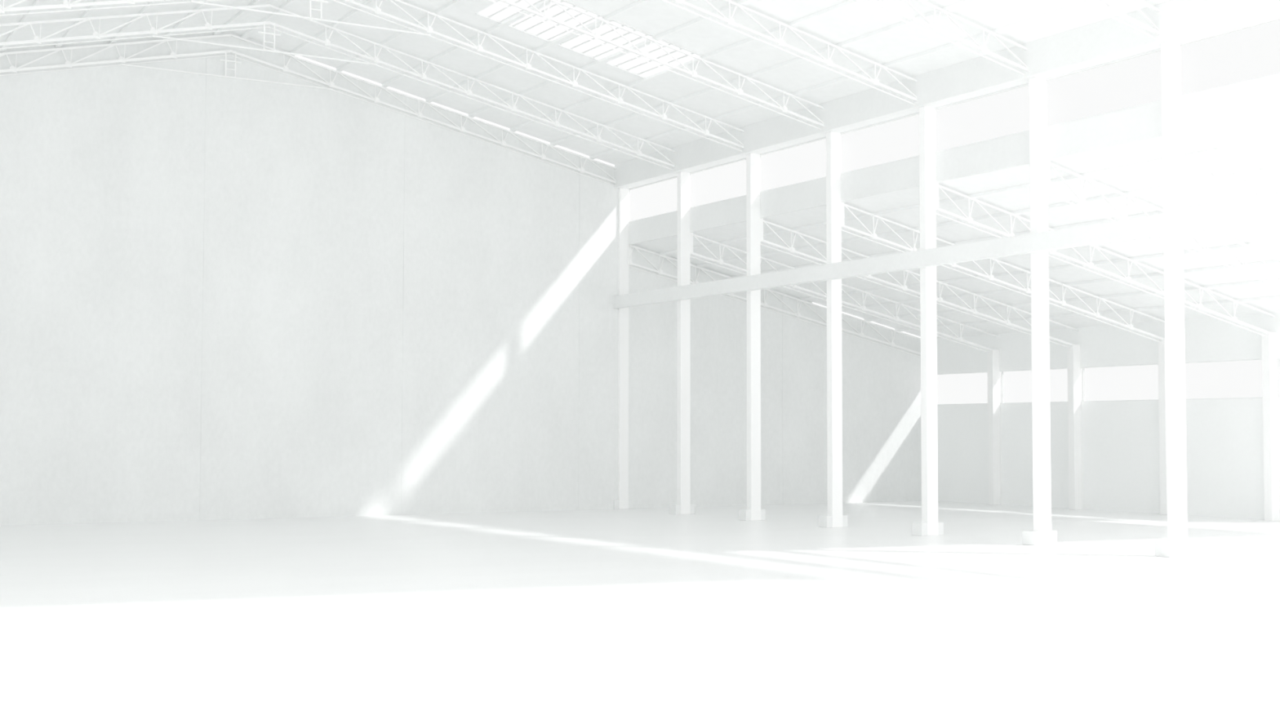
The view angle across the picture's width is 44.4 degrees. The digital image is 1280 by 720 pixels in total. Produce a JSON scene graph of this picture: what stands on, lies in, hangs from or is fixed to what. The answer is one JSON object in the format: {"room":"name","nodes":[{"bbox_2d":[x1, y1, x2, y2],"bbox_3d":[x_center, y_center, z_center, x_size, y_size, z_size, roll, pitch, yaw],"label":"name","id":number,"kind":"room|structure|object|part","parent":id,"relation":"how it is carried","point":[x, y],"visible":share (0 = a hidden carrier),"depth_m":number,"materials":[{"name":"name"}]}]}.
{"room":"empty warehouse","nodes":[
{"label":"empty warehouse","id":0,"kind":"room"},
{"bbox_2d":[0,31,921,525],"bbox_3d":[-8.593,-3.195,65.710,54.180,19.242,0.212,2,-3,-31],"label":"wall","id":1,"kind":"structure","parent":0,"point":[221,298],"depth_m":63.44,"materials":[{"name":"paint"}]},
{"bbox_2d":[0,4,675,170],"bbox_3d":[-13.542,-10.680,57.113,35.732,4.597,0.202,2,-3,-31],"label":"roof truss","id":2,"kind":"object","parent":1,"relation":"attached to","point":[153,30],"visible":1,"depth_m":58.22,"materials":[{"name":"white metal"}]},
{"bbox_3d":[-20.391,-10.838,53.020,0.250,0.260,0.024,2,-3,-31],"label":"gusset plate","id":3,"kind":"part","parent":2,"relation":"part of","materials":[{"name":"white paint"}]},
{"bbox_3d":[-18.733,-11.202,54.018,0.250,0.260,0.024,2,-3,-31],"label":"gusset plate","id":4,"kind":"part","parent":2,"relation":"part of","materials":[{"name":"white paint"}]},
{"bbox_3d":[-21.149,-10.501,52.694,17.587,3.805,0.035,2,-3,-31],"label":"tie rod","id":5,"kind":"part","parent":2,"relation":"part of","materials":[{"name":"white paint"}]},
{"bbox_3d":[-15.419,-11.931,56.015,0.250,0.260,0.024,2,-3,-31],"label":"gusset plate","id":6,"kind":"part","parent":2,"relation":"part of","materials":[{"name":"white paint"}]},
{"bbox_3d":[-13.685,-11.799,57.037,0.045,1.052,0.060,2,-3,-31],"label":"king post","id":7,"kind":"part","parent":2,"relation":"part of","materials":[{"name":"white metal"}]},
{"bbox_3d":[-13.522,-11.898,57.138,0.840,0.050,0.080,2,-3,-31],"label":"head plate","id":8,"kind":"part","parent":2,"relation":"part of","materials":[{"name":"white paint"}]},
{"bbox_3d":[-13.358,-11.789,57.230,0.045,1.052,0.060,2,-3,-31],"label":"king post","id":9,"kind":"part","parent":2,"relation":"part of","materials":[{"name":"white metal"}]},
{"bbox_3d":[-6.021,-10.062,61.639,17.587,3.805,0.035,2,-3,-31],"label":"tie rod","id":10,"kind":"part","parent":2,"relation":"part of","materials":[{"name":"white paint"}]},
{"bbox_2d":[0,0,744,151],"bbox_3d":[-10.930,-10.881,52.704,35.732,4.597,0.202,2,-3,-31],"label":"roof truss","id":11,"kind":"object","parent":1,"relation":"attached to","point":[66,4],"visible":1,"depth_m":55.61,"materials":[{"name":"white metal"}]},
{"bbox_3d":[-17.778,-11.038,48.611,0.250,0.260,0.024,2,-3,-31],"label":"gusset plate","id":12,"kind":"part","parent":11,"relation":"part of","materials":[{"name":"white paint"}]},
{"bbox_3d":[-18.537,-10.701,48.286,17.587,3.805,0.035,2,-3,-31],"label":"tie rod","id":13,"kind":"part","parent":11,"relation":"part of","materials":[{"name":"white paint"}]},
{"bbox_3d":[-11.073,-11.999,52.628,0.045,1.052,0.060,2,-3,-31],"label":"king post","id":14,"kind":"part","parent":11,"relation":"part of","materials":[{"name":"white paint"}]},
{"bbox_3d":[-10.909,-12.098,52.730,0.840,0.050,0.080,2,-3,-31],"label":"head plate","id":15,"kind":"part","parent":11,"relation":"part of","materials":[{"name":"white paint"}]},
{"bbox_3d":[-10.746,-11.990,52.822,0.045,1.052,0.060,2,-3,-31],"label":"king post","id":16,"kind":"part","parent":11,"relation":"part of","materials":[{"name":"white metal"}]},
{"bbox_3d":[-3.409,-10.262,57.230,17.587,3.805,0.035,2,-3,-31],"label":"tie rod","id":17,"kind":"part","parent":11,"relation":"part of","materials":[{"name":"white paint"}]},
{"bbox_2d":[628,176,677,222],"bbox_3d":[0.789,-7.031,68.349,0.070,1.540,5.094,2,-3,-31],"label":"window","id":18,"kind":"structure","parent":1,"relation":"in","point":[671,178],"depth_m":69.00,"materials":[{"name":"paint"}]},
{"bbox_2d":[485,0,824,129],"bbox_3d":[-8.317,-11.081,48.296,35.732,4.597,0.202,2,-3,-31],"label":"roof truss","id":19,"kind":"object","parent":1,"relation":"attached to","point":[545,15],"visible":0.99,"depth_m":53.71,"materials":[{"name":"white metal"}]},
{"bbox_3d":[-3.079,-11.300,51.367,0.250,0.260,0.024,2,-3,-31],"label":"gusset plate","id":20,"kind":"part","parent":19,"relation":"part of","materials":[{"name":"white paint"}]},
{"bbox_2d":[662,0,917,105],"bbox_3d":[-5.704,-11.281,43.887,35.732,4.597,0.202,2,-3,-31],"label":"roof truss","id":21,"kind":"object","parent":1,"relation":"attached to","point":[730,20],"visible":1,"depth_m":50.28,"materials":[{"name":"white metal"}]},
{"bbox_2d":[856,0,1027,75],"bbox_3d":[-3.092,-11.481,39.478,35.732,4.597,0.202,2,-3,-31],"label":"roof truss","id":22,"kind":"object","parent":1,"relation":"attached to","point":[884,3],"visible":0.98,"depth_m":46.81,"materials":[{"name":"white metal"}]},
{"bbox_3d":[10.426,-9.398,47.352,0.250,0.260,0.024,2,-3,-31],"label":"gusset plate","id":23,"kind":"part","parent":22,"relation":"part of","materials":[{"name":"white paint"}]},
{"bbox_2d":[614,0,1279,188],"bbox_3d":[10.275,-9.079,51.748,0.790,1.044,43.500,2,-3,-31],"label":"beam","id":24,"kind":"structure","parent":1,"relation":"attached to","point":[1108,40],"depth_m":50.34,"materials":[{"name":"concrete"}]},
{"bbox_2d":[0,33,616,186],"bbox_3d":[-16.063,-10.487,61.367,35.732,4.597,0.202,2,-3,-31],"label":"roof truss","id":25,"kind":"object","parent":24,"relation":"on","point":[12,68],"visible":1,"depth_m":62.75,"materials":[{"name":"white metal"}]},
{"bbox_3d":[-23.670,-10.308,56.948,17.587,3.805,0.035,2,-3,-31],"label":"tie rod","id":26,"kind":"part","parent":25,"relation":"part of","materials":[{"name":"white paint"}]},
{"bbox_3d":[-16.206,-11.606,61.291,0.045,1.052,0.060,2,-3,-31],"label":"king post","id":27,"kind":"part","parent":25,"relation":"part of","materials":[{"name":"white metal"}]},
{"bbox_3d":[-16.043,-11.705,61.392,0.840,0.050,0.080,2,-3,-31],"label":"head plate","id":28,"kind":"part","parent":25,"relation":"part of","materials":[{"name":"white paint"}]},
{"bbox_3d":[-15.879,-11.596,61.484,0.045,1.052,0.060,2,-3,-31],"label":"king post","id":29,"kind":"part","parent":25,"relation":"part of","materials":[{"name":"white metal"}]},
{"bbox_3d":[-8.542,-9.869,65.893,17.587,3.805,0.035,2,-3,-31],"label":"tie rod","id":30,"kind":"part","parent":25,"relation":"part of","materials":[{"name":"white paint"}]},
{"bbox_2d":[628,75,1279,244],"bbox_3d":[10.559,-6.516,51.800,0.120,0.992,43.500,2,-3,-31],"label":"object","id":31,"kind":"structure","parent":1,"relation":"attached to","point":[1259,98],"depth_m":50.04,"materials":[{"name":"concrete"}]},
{"bbox_2d":[690,157,746,208],"bbox_3d":[3.393,-7.231,63.955,0.070,1.540,5.129,2,-3,-31],"label":"window","id":32,"kind":"structure","parent":31,"relation":"on","point":[742,159],"depth_m":64.19,"materials":[{"name":"paint"}]},
{"bbox_2d":[760,137,826,192],"bbox_3d":[6.005,-7.431,59.546,0.070,1.540,5.129,2,-3,-31],"label":"window","id":33,"kind":"structure","parent":31,"relation":"on","point":[823,138],"depth_m":60.03,"materials":[{"name":"paint"}]},
{"bbox_2d":[840,111,919,174],"bbox_3d":[8.618,-7.631,55.138,0.070,1.540,5.129,2,-3,-31],"label":"window","id":34,"kind":"structure","parent":31,"relation":"on","point":[915,113],"depth_m":55.51,"materials":[{"name":"paint"}]},
{"bbox_2d":[935,83,1029,152],"bbox_3d":[11.230,-7.832,50.729,0.070,1.540,5.129,2,-3,-31],"label":"window","id":35,"kind":"structure","parent":31,"relation":"on","point":[1027,84],"depth_m":50.85,"materials":[{"name":"paint"}]},
{"bbox_2d":[1046,48,1161,127],"bbox_3d":[13.843,-8.032,46.320,0.070,1.540,5.129,2,-3,-31],"label":"window","id":36,"kind":"structure","parent":31,"relation":"on","point":[1159,49],"depth_m":46.39,"materials":[{"name":"paint"}]},
{"bbox_2d":[1180,17,1279,97],"bbox_3d":[18.395,-8.381,38.639,0.070,1.540,12.743,2,-3,-31],"label":"window","id":37,"kind":"structure","parent":31,"relation":"on","point":[1277,18],"depth_m":42.55,"materials":[{"name":"paint"}]},
{"bbox_2d":[1075,0,1160,39],"bbox_3d":[-0.479,-11.681,35.069,35.732,4.597,0.202,2,-3,-31],"label":"roof truss","id":38,"kind":"object","parent":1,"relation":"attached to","point":[1114,10],"visible":0.96,"depth_m":43.27,"materials":[{"name":"white metal"}]},
{"bbox_2d":[0,0,1170,164],"bbox_3d":[-4.843,-11.808,42.948,37.260,4.170,43.560,2,-3,-31],"label":"ceiling","id":39,"kind":"structure","parent":0,"point":[656,17],"depth_m":56.15,"materials":[{"name":"white metal"}]},
{"bbox_2d":[0,0,43,52],"bbox_3d":[-12.260,-12.133,38.526,0.180,0.145,43.490,2,-3,-31],"label":"purlin","id":40,"kind":"object","parent":39,"relation":"attached to","point":[37,2],"visible":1,"depth_m":53.42,"materials":[{"name":"white metal"}]},
{"bbox_2d":[54,0,102,48],"bbox_3d":[-10.573,-12.504,39.543,0.180,0.145,43.490,2,-3,-31],"label":"purlin","id":41,"kind":"object","parent":39,"relation":"attached to","point":[87,12],"visible":0.8,"depth_m":55.11,"materials":[{"name":"white metal"}]},
{"bbox_2d":[109,1,157,43],"bbox_3d":[-8.885,-12.876,40.560,0.180,0.145,43.490,2,-3,-31],"label":"purlin","id":42,"kind":"object","parent":39,"relation":"attached to","point":[146,8],"visible":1,"depth_m":56.36,"materials":[{"name":"white metal"}]},
{"bbox_2d":[162,0,209,39],"bbox_3d":[-7.198,-13.247,41.577,0.180,0.145,43.490,2,-3,-31],"label":"purlin","id":43,"kind":"object","parent":39,"relation":"attached to","point":[181,23],"visible":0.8,"depth_m":57.57,"materials":[{"name":"white metal"}]},
{"bbox_2d":[213,0,262,35],"bbox_3d":[-5.511,-13.618,42.593,0.180,0.145,43.490,2,-3,-31],"label":"purlin","id":44,"kind":"object","parent":39,"relation":"attached to","point":[254,2],"visible":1,"depth_m":58.64,"materials":[{"name":"white metal"}]},
{"bbox_2d":[241,0,298,39],"bbox_3d":[-4.580,-13.589,43.179,0.180,0.145,43.550,2,-3,-31],"label":"purlin","id":45,"kind":"object","parent":39,"relation":"attached to","point":[289,3],"visible":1,"depth_m":58.84,"materials":[{"name":"white metal"}]},
{"bbox_2d":[289,0,380,55],"bbox_3d":[-2.894,-13.120,44.157,0.180,0.145,43.550,2,-3,-31],"label":"purlin","id":46,"kind":"object","parent":39,"relation":"attached to","point":[353,14],"visible":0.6,"depth_m":58.33,"materials":[{"name":"white metal"}]},
{"bbox_2d":[336,0,466,71],"bbox_3d":[-1.208,-12.651,45.134,0.180,0.145,43.550,2,-3,-31],"label":"purlin","id":47,"kind":"object","parent":39,"relation":"attached to","point":[454,3],"visible":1,"depth_m":57.92,"materials":[{"name":"white metal"}]},
{"bbox_2d":[381,0,557,87],"bbox_3d":[0.478,-12.182,46.112,0.180,0.145,43.550,2,-3,-31],"label":"purlin","id":48,"kind":"object","parent":39,"relation":"attached to","point":[539,6],"visible":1,"depth_m":57.21,"materials":[{"name":"white metal"}]},
{"bbox_2d":[425,0,654,102],"bbox_3d":[2.164,-11.713,47.090,0.180,0.145,43.550,2,-3,-31],"label":"purlin","id":49,"kind":"object","parent":39,"relation":"attached to","point":[639,3],"visible":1,"depth_m":56.20,"materials":[{"name":"white metal"}]},
{"bbox_2d":[475,0,702,78],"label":"skylight","id":50,"kind":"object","parent":39,"relation":"attached to","point":[495,12],"depth_m":54.86,"materials":[{"name":"glass"}]},
{"bbox_3d":[-4.989,-12.100,53.847,0.435,0.105,1.905,2,-3,-31],"label":"opal panel","id":51,"kind":"part","parent":50,"relation":"part of","materials":[{"name":"white plastic"}]},
{"bbox_3d":[-4.587,-11.989,54.080,0.435,0.105,1.905,2,-3,-31],"label":"opal panel","id":52,"kind":"part","parent":50,"relation":"part of","materials":[{"name":"white plastic"}]},
{"bbox_3d":[-4.186,-11.877,54.313,0.435,0.105,1.905,2,-3,-31],"label":"opal panel","id":53,"kind":"part","parent":50,"relation":"part of","materials":[{"name":"white plastic"}]},
{"bbox_3d":[-3.581,-12.066,52.382,0.435,0.105,1.905,2,-3,-31],"label":"opal panel","id":54,"kind":"part","parent":50,"relation":"part of","materials":[{"name":"white plastic"}]},
{"bbox_3d":[-3.784,-11.765,54.546,0.435,0.105,1.905,2,-3,-31],"label":"opal panel","id":55,"kind":"part","parent":50,"relation":"part of","materials":[{"name":"white plastic"}]},
{"bbox_3d":[-3.383,-11.654,54.779,0.435,0.105,1.905,2,-3,-31],"label":"opal panel","id":56,"kind":"part","parent":50,"relation":"part of","materials":[{"name":"white plastic"}]},
{"bbox_3d":[-3.180,-11.954,52.615,0.435,0.105,1.905,2,-3,-31],"label":"opal panel","id":57,"kind":"part","parent":50,"relation":"part of","materials":[{"name":"white plastic"}]},
{"bbox_3d":[-2.982,-11.542,55.011,0.435,0.105,1.905,2,-3,-31],"label":"opal panel","id":58,"kind":"part","parent":50,"relation":"part of","materials":[{"name":"white plastic"}]},
{"bbox_3d":[-2.778,-11.842,52.848,0.435,0.105,1.905,2,-3,-31],"label":"opal panel","id":59,"kind":"part","parent":50,"relation":"part of","materials":[{"name":"white plastic"}]},
{"bbox_3d":[-2.682,-11.269,56.325,7.060,1.644,0.070,2,-3,-31],"label":"skylight rail","id":60,"kind":"part","parent":50,"relation":"part of","materials":[{"name":"metal"}]},
{"bbox_3d":[-2.580,-11.430,55.244,0.435,0.105,1.905,2,-3,-31],"label":"opal panel","id":61,"kind":"part","parent":50,"relation":"part of","materials":[{"name":"white plastic"}]},
{"bbox_3d":[-2.377,-11.731,53.081,0.435,0.105,1.905,2,-3,-31],"label":"opal panel","id":62,"kind":"part","parent":50,"relation":"part of","materials":[{"name":"white plastic"}]},
{"bbox_3d":[-2.179,-11.319,55.477,0.435,0.105,1.905,2,-3,-31],"label":"opal panel","id":63,"kind":"part","parent":50,"relation":"part of","materials":[{"name":"white plastic"}]},
{"bbox_3d":[-1.975,-11.619,53.313,0.435,0.105,1.905,2,-3,-31],"label":"opal panel","id":64,"kind":"part","parent":50,"relation":"part of","materials":[{"name":"white plastic"}]},
{"bbox_3d":[-1.777,-11.207,55.710,0.435,0.105,1.905,2,-3,-31],"label":"opal panel","id":65,"kind":"part","parent":50,"relation":"part of","materials":[{"name":"white plastic"}]},
{"bbox_3d":[-1.574,-11.508,53.546,0.435,0.105,1.905,2,-3,-31],"label":"opal panel","id":66,"kind":"part","parent":50,"relation":"part of","materials":[{"name":"white plastic"}]},
{"bbox_3d":[-1.376,-11.095,55.943,0.435,0.105,1.905,2,-3,-31],"label":"opal panel","id":67,"kind":"part","parent":50,"relation":"part of","materials":[{"name":"white plastic"}]},
{"bbox_3d":[-1.173,-11.396,53.779,0.435,0.105,1.905,2,-3,-31],"label":"opal panel","id":68,"kind":"part","parent":50,"relation":"part of","materials":[{"name":"white plastic"}]},
{"bbox_3d":[-0.974,-10.984,56.175,0.435,0.105,1.905,2,-3,-31],"label":"opal panel","id":69,"kind":"part","parent":50,"relation":"part of","materials":[{"name":"white plastic"}]},
{"bbox_3d":[-0.771,-11.284,54.012,0.435,0.105,1.905,2,-3,-31],"label":"opal panel","id":70,"kind":"part","parent":50,"relation":"part of","materials":[{"name":"white plastic"}]},
{"bbox_3d":[-0.573,-10.872,56.408,0.435,0.105,1.905,2,-3,-31],"label":"opal panel","id":71,"kind":"part","parent":50,"relation":"part of","materials":[{"name":"white plastic"}]},
{"bbox_3d":[-0.370,-11.173,54.245,0.435,0.105,1.905,2,-3,-31],"label":"opal panel","id":72,"kind":"part","parent":50,"relation":"part of","materials":[{"name":"white plastic"}]},
{"bbox_3d":[-0.669,-11.423,52.930,7.060,1.644,0.070,2,-3,-31],"label":"skylight rail","id":73,"kind":"part","parent":50,"relation":"part of","materials":[{"name":"metal"}]},
{"bbox_3d":[-0.172,-10.761,56.641,0.435,0.105,1.905,2,-3,-31],"label":"opal panel","id":74,"kind":"part","parent":50,"relation":"part of","materials":[{"name":"white plastic"}]},
{"bbox_3d":[0.032,-11.061,54.478,0.435,0.105,1.905,2,-3,-31],"label":"opal panel","id":75,"kind":"part","parent":50,"relation":"part of","materials":[{"name":"white plastic"}]},
{"bbox_3d":[0.230,-10.649,56.874,0.435,0.105,1.905,2,-3,-31],"label":"opal panel","id":76,"kind":"part","parent":50,"relation":"part of","materials":[{"name":"white plastic"}]},
{"bbox_3d":[0.433,-10.949,54.710,0.435,0.105,1.905,2,-3,-31],"label":"opal panel","id":77,"kind":"part","parent":50,"relation":"part of","materials":[{"name":"white plastic"}]},
{"bbox_3d":[0.631,-10.537,57.107,0.435,0.105,1.905,2,-3,-31],"label":"opal panel","id":78,"kind":"part","parent":50,"relation":"part of","materials":[{"name":"white plastic"}]},
{"bbox_3d":[0.835,-10.838,54.943,0.435,0.105,1.905,2,-3,-31],"label":"opal panel","id":79,"kind":"part","parent":50,"relation":"part of","materials":[{"name":"white plastic"}]},
{"bbox_3d":[1.236,-10.726,55.176,0.435,0.105,1.905,2,-3,-31],"label":"opal panel","id":80,"kind":"part","parent":50,"relation":"part of","materials":[{"name":"white plastic"}]},
{"bbox_3d":[1.637,-10.614,55.409,0.435,0.105,1.905,2,-3,-31],"label":"opal panel","id":81,"kind":"part","parent":50,"relation":"part of","materials":[{"name":"white plastic"}]},
{"bbox_2d":[468,0,757,117],"bbox_3d":[3.850,-11.245,48.068,0.180,0.145,43.550,2,-3,-31],"label":"purlin","id":82,"kind":"object","parent":39,"relation":"attached to","point":[724,10],"visible":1,"depth_m":55.89,"materials":[{"name":"white metal"}]},
{"bbox_2d":[509,0,866,132],"bbox_3d":[5.536,-10.776,49.045,0.180,0.145,43.550,2,-3,-31],"label":"purlin","id":83,"kind":"object","parent":39,"relation":"attached to","point":[846,4],"visible":1,"depth_m":54.20,"materials":[{"name":"white metal"}]},
{"bbox_2d":[550,0,984,146],"bbox_3d":[7.222,-10.307,50.023,0.180,0.145,43.550,2,-3,-31],"label":"purlin","id":84,"kind":"object","parent":39,"relation":"attached to","point":[964,3],"visible":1,"depth_m":53.78,"materials":[{"name":"white metal"}]},
{"bbox_2d":[589,0,1110,159],"bbox_3d":[8.908,-9.838,51.001,0.180,0.145,43.550,2,-3,-31],"label":"purlin","id":85,"kind":"object","parent":39,"relation":"attached to","point":[1079,6],"visible":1,"depth_m":52.36,"materials":[{"name":"white metal"}]},
{"bbox_2d":[0,501,1279,719],"bbox_3d":[12.434,5.072,32.318,135.000,0.300,102.000,2,-3,-31],"label":"floor","id":86,"kind":"structure","parent":0,"point":[709,613],"depth_m":29.05,"materials":[{"name":"concrete"}]},
{"bbox_2d":[613,187,632,509],"bbox_3d":[-0.839,-0.529,70.243,0.950,14.360,0.540,2,-3,-31],"label":"column","id":87,"kind":"structure","parent":86,"relation":"on","point":[623,502],"depth_m":69.97,"materials":[{"name":"white paint"}]},
{"bbox_2d":[627,244,920,357],"bbox_3d":[6.988,-2.612,74.669,17.580,4.715,0.202,2,-3,-31],"label":"roof truss","id":88,"kind":"object","parent":87,"relation":"attached to","point":[660,271],"visible":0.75,"depth_m":74.64,"materials":[{"name":"white metal"}]},
{"bbox_2d":[669,171,694,514],"bbox_3d":[1.773,-0.729,65.834,0.950,14.360,0.540,2,-3,-31],"label":"column","id":89,"kind":"structure","parent":86,"relation":"on","point":[683,505],"depth_m":65.58,"materials":[{"name":"concrete"}]},
{"bbox_2d":[690,234,998,352],"bbox_3d":[9.509,-2.805,70.415,17.580,4.715,0.202,2,-3,-31],"label":"roof truss","id":90,"kind":"object","parent":89,"relation":"attached to","point":[720,261],"visible":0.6,"depth_m":70.62,"materials":[{"name":"white metal"}]},
{"bbox_2d":[738,152,765,520],"bbox_3d":[4.386,-0.930,61.426,0.950,14.360,0.540,2,-3,-31],"label":"column","id":91,"kind":"structure","parent":86,"relation":"on","point":[754,224],"depth_m":61.17,"materials":[{"name":"concrete"}]},
{"bbox_2d":[760,219,1079,348],"bbox_3d":[12.121,-3.005,66.006,17.580,4.715,0.202,2,-3,-31],"label":"roof truss","id":92,"kind":"object","parent":91,"relation":"attached to","point":[904,287],"visible":0.73,"depth_m":65.71,"materials":[{"name":"white metal"}]},
{"bbox_2d":[817,131,847,527],"bbox_3d":[6.998,-1.130,57.017,0.950,14.360,0.540,2,-3,-31],"label":"column","id":93,"kind":"structure","parent":86,"relation":"on","point":[834,206],"depth_m":56.76,"materials":[{"name":"concrete"}]},
{"bbox_2d":[613,195,1279,308],"bbox_3d":[9.988,-3.421,51.317,0.300,0.560,43.495,2,-3,-31],"label":"tie beam","id":94,"kind":"structure","parent":93,"relation":"attached to","point":[1263,210],"depth_m":49.27,"materials":[{"name":"concrete"}]},
{"bbox_2d":[841,203,1164,342],"bbox_3d":[14.734,-3.205,61.598,17.580,4.715,0.202,2,-3,-31],"label":"roof truss","id":95,"kind":"object","parent":93,"relation":"attached to","point":[873,235],"visible":0.84,"depth_m":61.41,"materials":[{"name":"white metal"}]},
{"bbox_2d":[911,106,943,536],"bbox_3d":[9.611,-1.330,52.608,0.950,14.360,0.540,2,-3,-31],"label":"column","id":96,"kind":"structure","parent":86,"relation":"on","point":[928,188],"depth_m":52.35,"materials":[{"name":"concrete"}]},
{"bbox_2d":[936,184,1275,336],"bbox_3d":[17.346,-3.406,57.189,17.580,4.715,0.202,2,-3,-31],"label":"roof truss","id":97,"kind":"object","parent":96,"relation":"attached to","point":[969,220],"visible":0.8,"depth_m":56.92,"materials":[{"name":"white metal"}]},
{"bbox_2d":[986,349,1000,505],"bbox_3d":[16.852,3.197,74.562,0.458,7.372,0.360,2,-3,-31],"label":"wall column","id":98,"kind":"structure","parent":86,"relation":"on","point":[993,357],"depth_m":74.42,"materials":[{"name":"white paint"}]},
{"bbox_2d":[1022,76,1057,545],"bbox_3d":[12.224,-1.530,48.200,0.950,14.360,0.540,2,-3,-31],"label":"column","id":99,"kind":"structure","parent":86,"relation":"on","point":[1042,534],"depth_m":47.95,"materials":[{"name":"concrete"}]},
{"bbox_2d":[1048,162,1279,287],"bbox_3d":[19.959,-3.606,52.780,17.580,4.715,0.202,2,-3,-31],"label":"roof truss","id":100,"kind":"object","parent":99,"relation":"attached to","point":[1082,201],"visible":0.81,"depth_m":50.77,"materials":[{"name":"white metal"}]},
{"bbox_2d":[1066,344,1082,509],"bbox_3d":[19.464,2.997,70.154,0.458,7.372,0.360,2,-3,-31],"label":"wall column","id":101,"kind":"structure","parent":86,"relation":"on","point":[1073,356],"depth_m":70.02,"materials":[{"name":"white paint"}]},
{"bbox_2d":[1157,338,1167,515],"bbox_3d":[22.077,2.796,65.745,0.458,7.372,0.360,2,-3,-31],"label":"wall column","id":102,"kind":"structure","parent":86,"relation":"on","point":[1161,346],"depth_m":65.61,"materials":[{"name":"white paint"}]},
{"bbox_2d":[1155,40,1193,557],"bbox_3d":[14.836,-1.730,43.791,0.950,14.360,0.540,2,-3,-31],"label":"column","id":103,"kind":"structure","parent":86,"relation":"on","point":[1177,544],"depth_m":43.54,"materials":[{"name":"concrete"}]},
{"bbox_2d":[1261,332,1279,520],"bbox_3d":[24.689,2.596,61.336,0.458,7.372,0.360,2,-3,-31],"label":"wall column","id":104,"kind":"structure","parent":86,"relation":"on","point":[1268,342],"depth_m":61.20,"materials":[{"name":"white paint"}]},
{"bbox_2d":[634,117,1279,337],"bbox_3d":[15.546,-3.833,60.775,17.890,3.993,33.060,2,-3,-31],"label":"ceiling","id":105,"kind":"structure","parent":0,"point":[1255,129],"depth_m":58.38,"materials":[{"name":"white metal"}]},
{"bbox_2d":[659,136,1279,255],"bbox_3d":[9.377,-5.447,57.187,0.180,0.145,33.050,2,-3,-31],"label":"purlin","id":106,"kind":"object","parent":105,"relation":"attached to","point":[1273,140],"visible":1,"depth_m":51.87,"materials":[{"name":"white metal"}]},
{"bbox_2d":[696,165,1279,267],"bbox_3d":[11.067,-4.973,58.167,0.180,0.145,33.050,2,-3,-31],"label":"purlin","id":107,"kind":"object","parent":105,"relation":"attached to","point":[1275,169],"visible":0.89,"depth_m":54.22,"materials":[{"name":"white metal"}]},
{"bbox_2d":[731,192,1279,277],"bbox_3d":[12.757,-4.498,59.147,0.180,0.145,33.050,2,-3,-31],"label":"purlin","id":108,"kind":"object","parent":105,"relation":"attached to","point":[1277,194],"visible":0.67,"depth_m":55.50,"materials":[{"name":"white metal"}]},
{"bbox_2d":[768,219,1279,289],"bbox_3d":[14.447,-4.024,60.127,0.180,0.145,33.050,2,-3,-31],"label":"purlin","id":109,"kind":"object","parent":105,"relation":"attached to","point":[1277,220],"visible":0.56,"depth_m":57.51,"materials":[{"name":"white metal"}]},
{"bbox_2d":[799,239,1279,300],"bbox_3d":[16.138,-3.550,61.107,0.180,0.145,33.050,2,-3,-31],"label":"purlin","id":110,"kind":"object","parent":105,"relation":"attached to","point":[1276,242],"visible":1,"depth_m":60.20,"materials":[{"name":"white metal"}]},
{"bbox_2d":[841,259,1279,311],"bbox_3d":[17.828,-3.076,62.087,0.180,0.145,33.050,2,-3,-31],"label":"purlin","id":111,"kind":"object","parent":105,"relation":"attached to","point":[1276,261],"visible":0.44,"depth_m":62.06,"materials":[{"name":"white metal"}]},
{"bbox_2d":[863,278,1278,321],"bbox_3d":[19.518,-2.603,63.067,0.180,0.145,33.050,2,-3,-31],"label":"purlin","id":112,"kind":"object","parent":105,"relation":"attached to","point":[1258,282],"visible":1,"depth_m":63.91,"materials":[{"name":"white metal"}]},
{"bbox_2d":[894,295,1279,331],"bbox_3d":[21.208,-2.129,64.047,0.180,0.145,33.050,2,-3,-31],"label":"purlin","id":113,"kind":"object","parent":105,"relation":"attached to","point":[1275,297],"visible":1,"depth_m":66.23,"materials":[{"name":"white metal"}]},
{"bbox_2d":[937,311,1279,519],"bbox_3d":[20.487,2.536,69.195,0.300,8.207,23.000,2,-3,-31],"label":"wall","id":114,"kind":"structure","parent":0,"point":[1121,471],"depth_m":68.38,"materials":[{"name":"concrete"}]},
{"bbox_2d":[937,370,1001,404],"bbox_3d":[15.965,1.403,76.898,0.070,1.570,5.139,2,-3,-31],"label":"window","id":115,"kind":"structure","parent":114,"relation":"in","point":[1000,371],"depth_m":76.65,"materials":[{"name":"paint"}]},
{"bbox_2d":[1001,367,1083,404],"bbox_3d":[18.581,1.202,72.485,0.070,1.570,5.129,2,-3,-31],"label":"window","id":116,"kind":"structure","parent":114,"relation":"in","point":[1081,367],"depth_m":73.84,"materials":[{"name":"paint"}]},
{"bbox_2d":[1082,363,1158,401],"bbox_3d":[21.193,1.002,68.076,0.070,1.570,5.129,2,-3,-31],"label":"window","id":117,"kind":"structure","parent":114,"relation":"in","point":[1083,381],"depth_m":69.19,"materials":[{"name":"paint"}]},
{"bbox_2d":[1185,357,1279,399],"bbox_3d":[23.806,0.802,63.668,0.070,1.570,5.129,2,-3,-31],"label":"window","id":118,"kind":"structure","parent":114,"relation":"in","point":[1277,357],"depth_m":63.33,"materials":[{"name":"paint"}]},
{"bbox_2d":[1279,357,1279,383],"bbox_3d":[25.730,0.654,60.421,0.070,1.570,2.426,2,-3,-31],"label":"window","id":119,"kind":"structure","parent":114,"relation":"in","point":[1279,357],"depth_m":61.44,"materials":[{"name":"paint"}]}
]}

